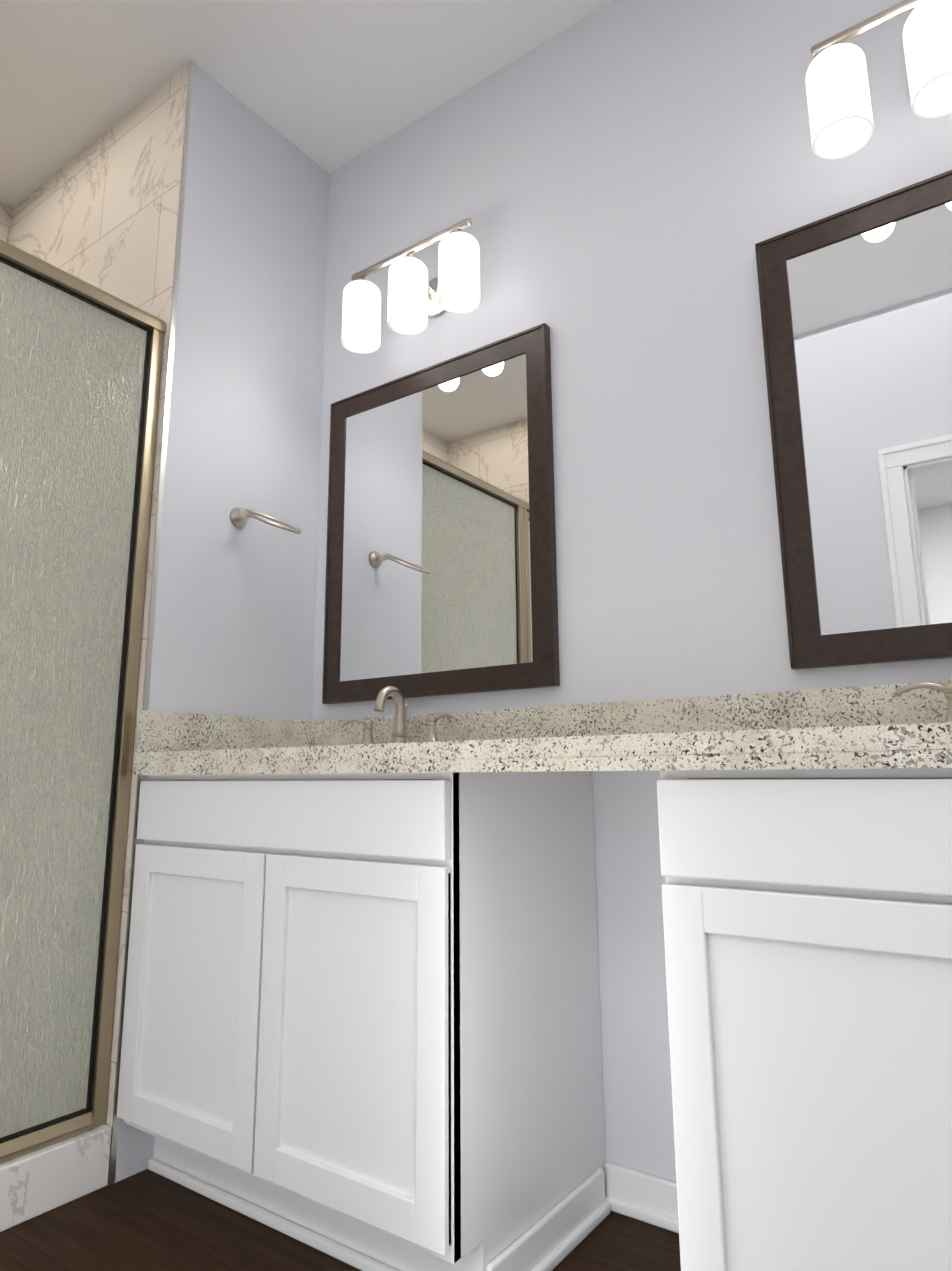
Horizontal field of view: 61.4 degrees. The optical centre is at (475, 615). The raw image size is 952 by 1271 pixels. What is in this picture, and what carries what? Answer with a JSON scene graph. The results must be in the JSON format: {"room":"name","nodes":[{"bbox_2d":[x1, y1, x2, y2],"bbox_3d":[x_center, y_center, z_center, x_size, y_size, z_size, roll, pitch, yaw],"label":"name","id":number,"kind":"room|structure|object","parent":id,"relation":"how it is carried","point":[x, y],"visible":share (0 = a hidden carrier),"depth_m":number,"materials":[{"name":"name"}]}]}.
{"room":"bathroom","nodes":[
{"label":"bathroom","id":0,"kind":"room"},
{"bbox_2d":[0,203,11,242],"bbox_3d":[-2.086,-0.163,1.896,0.120,2.740,1.570,-8,-14,35],"label":"wall","id":1,"kind":"structure","parent":0,"point":[5,217],"depth_m":2.73,"materials":[{"name":"tile"}]},
{"bbox_2d":[9,60,193,1184],"bbox_3d":[-1.188,-0.093,2.285,1.120,2.740,0.122,-8,-14,35],"label":"wall","id":2,"kind":"structure","parent":0,"point":[104,211],"depth_m":2.20,"materials":[{"name":"tile"}]},
{"bbox_2d":[115,64,328,1182],"bbox_3d":[-0.735,-0.110,2.217,0.300,2.740,0.508,-8,-14,35],"label":"wall","id":3,"kind":"structure","parent":0,"point":[234,624],"depth_m":2.19,"materials":[{"name":"white paint"}]},
{"bbox_2d":[230,507,300,533],"bbox_3d":[-0.548,-0.249,2.068,0.203,0.102,0.158,-8,-14,35],"label":"towel ring","id":4,"kind":"object","parent":3,"relation":"attached to","point":[239,517],"visible":1,"depth_m":2.11,"materials":[{"name":"silver metal"}]},
{"bbox_2d":[0,0,612,209],"bbox_3d":[-0.182,-2.099,-0.617,6.900,0.060,5.400,-8,-14,35],"label":"ceiling","id":5,"kind":"structure","parent":0,"point":[329,86],"depth_m":2.18,"materials":[{"name":"white paint"}]},
{"bbox_2d":[0,1169,680,1270],"bbox_3d":[-0.160,0.648,-1.158,6.900,0.060,5.400,-8,-14,35],"label":"floor","id":6,"kind":"structure","parent":0,"point":[147,1220],"depth_m":1.45,"materials":[{"name":"brown wood"}]},
{"bbox_2d":[0,1124,111,1231],"bbox_3d":[-1.230,1.018,1.122,0.124,0.110,1.446,-8,-14,35],"label":"shower curb","id":7,"kind":"object","parent":6,"relation":"on","point":[41,1181],"visible":0.77,"depth_m":1.57,"materials":[{"name":"tile"}]},
{"bbox_2d":[0,239,165,1163],"bbox_3d":[-1.223,0.048,1.302,0.080,1.863,1.446,-8,-14,35],"label":"shower enclosure","id":8,"kind":"object","parent":7,"relation":"on","point":[80,367],"visible":1,"depth_m":1.75,"materials":[{"name":"glass"}]},
{"bbox_2d":[117,771,605,1270],"bbox_3d":[-0.252,0.747,1.694,0.873,0.849,0.517,-8,-14,35],"label":"vanity cabinet","id":9,"kind":"object","parent":6,"relation":"on","point":[361,1025],"visible":0.9,"depth_m":1.43,"materials":[{"name":"white paint"}]},
{"bbox_2d":[133,681,951,774],"bbox_3d":[0.246,0.202,1.425,2.120,0.145,0.533,-8,-14,35],"label":"countertop","id":10,"kind":"structure","parent":9,"relation":"on","point":[871,727],"depth_m":1.44,"materials":[{"name":"beige stone"}]},
{"bbox_2d":[354,779,433,779],"bbox_3d":[-0.288,0.402,1.755,0.522,0.148,0.362,-8,-14,35],"label":"sink","id":11,"kind":"object","parent":10,"relation":"in","point":[393,779],"depth_m":1.54,"materials":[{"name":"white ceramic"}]},
{"bbox_2d":[341,686,461,743],"bbox_3d":[-0.203,0.248,1.935,0.384,0.157,0.117,-8,-14,35],"label":"faucet","id":12,"kind":"object","parent":10,"relation":"on","point":[399,732],"visible":0.75,"depth_m":1.94,"materials":[{"name":"silver metal"}]},
{"bbox_2d":[823,778,951,778],"bbox_3d":[0.736,0.252,1.037,0.522,0.148,0.362,-8,-14,35],"label":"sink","id":13,"kind":"object","parent":10,"relation":"in","point":[887,778],"depth_m":1.01,"materials":[{"name":"white ceramic"}]},
{"bbox_2d":[891,678,951,722],"bbox_3d":[0.834,0.097,1.209,0.384,0.157,0.117,-8,-14,35],"label":"faucet","id":14,"kind":"object","parent":10,"relation":"on","point":[947,689],"visible":0.83,"depth_m":1.29,"materials":[{"name":"silver metal"}]},
{"bbox_2d":[486,1168,610,1270],"bbox_3d":[0.275,1.058,1.295,0.363,0.075,0.390,-8,-14,35],"label":"baseboard","id":15,"kind":"structure","parent":9,"relation":"attached to","point":[554,1237],"depth_m":1.40,"materials":[{"name":"white paint"}]},
{"bbox_2d":[657,768,951,1270],"bbox_3d":[0.758,0.599,0.986,0.882,0.849,0.517,-8,-14,35],"label":"vanity cabinet","id":16,"kind":"object","parent":6,"relation":"on","point":[807,918],"visible":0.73,"depth_m":0.96,"materials":[{"name":"white paint"}]},
{"bbox_2d":[312,0,951,1181],"bbox_3d":[0.474,-0.212,1.749,2.264,2.740,0.120,-8,-14,35],"label":"wall","id":17,"kind":"structure","parent":0,"point":[624,186],"depth_m":1.79,"materials":[{"name":"white paint"}]},
{"bbox_2d":[342,217,479,353],"bbox_3d":[-0.156,-0.864,2.143,0.439,0.221,0.182,-8,-14,35],"label":"sconce","id":18,"kind":"object","parent":17,"relation":"attached to","point":[416,299],"visible":1,"depth_m":2.07,"materials":[{"name":"white glass"}]},
{"bbox_2d":[322,323,559,703],"bbox_3d":[-0.121,-0.235,2.094,0.737,0.888,0.025,-8,-14,35],"label":"mirror","id":19,"kind":"object","parent":17,"relation":"attached to","point":[441,573],"visible":1,"depth_m":2.05,"materials":[{"name":"brown wood"}]},
{"bbox_2d":[605,1162,678,1232],"bbox_3d":[0.398,1.091,1.464,0.361,0.075,0.026,-8,-14,35],"label":"baseboard","id":20,"kind":"structure","parent":17,"relation":"attached to","point":[642,1196],"depth_m":1.50,"materials":[{"name":"white paint"}]},
{"bbox_2d":[755,170,951,669],"bbox_3d":[0.894,-0.381,1.382,0.745,0.890,0.025,-8,-14,35],"label":"mirror","id":21,"kind":"object","parent":17,"relation":"attached to","point":[856,309],"visible":0.98,"depth_m":1.49,"materials":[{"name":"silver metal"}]},
{"bbox_2d":[805,0,951,159],"bbox_3d":[0.838,-1.009,1.446,0.439,0.221,0.182,-8,-14,35],"label":"sconce","id":22,"kind":"object","parent":17,"relation":"attached to","point":[839,106],"visible":1,"depth_m":1.45,"materials":[{"name":"white glass"}]}
]}

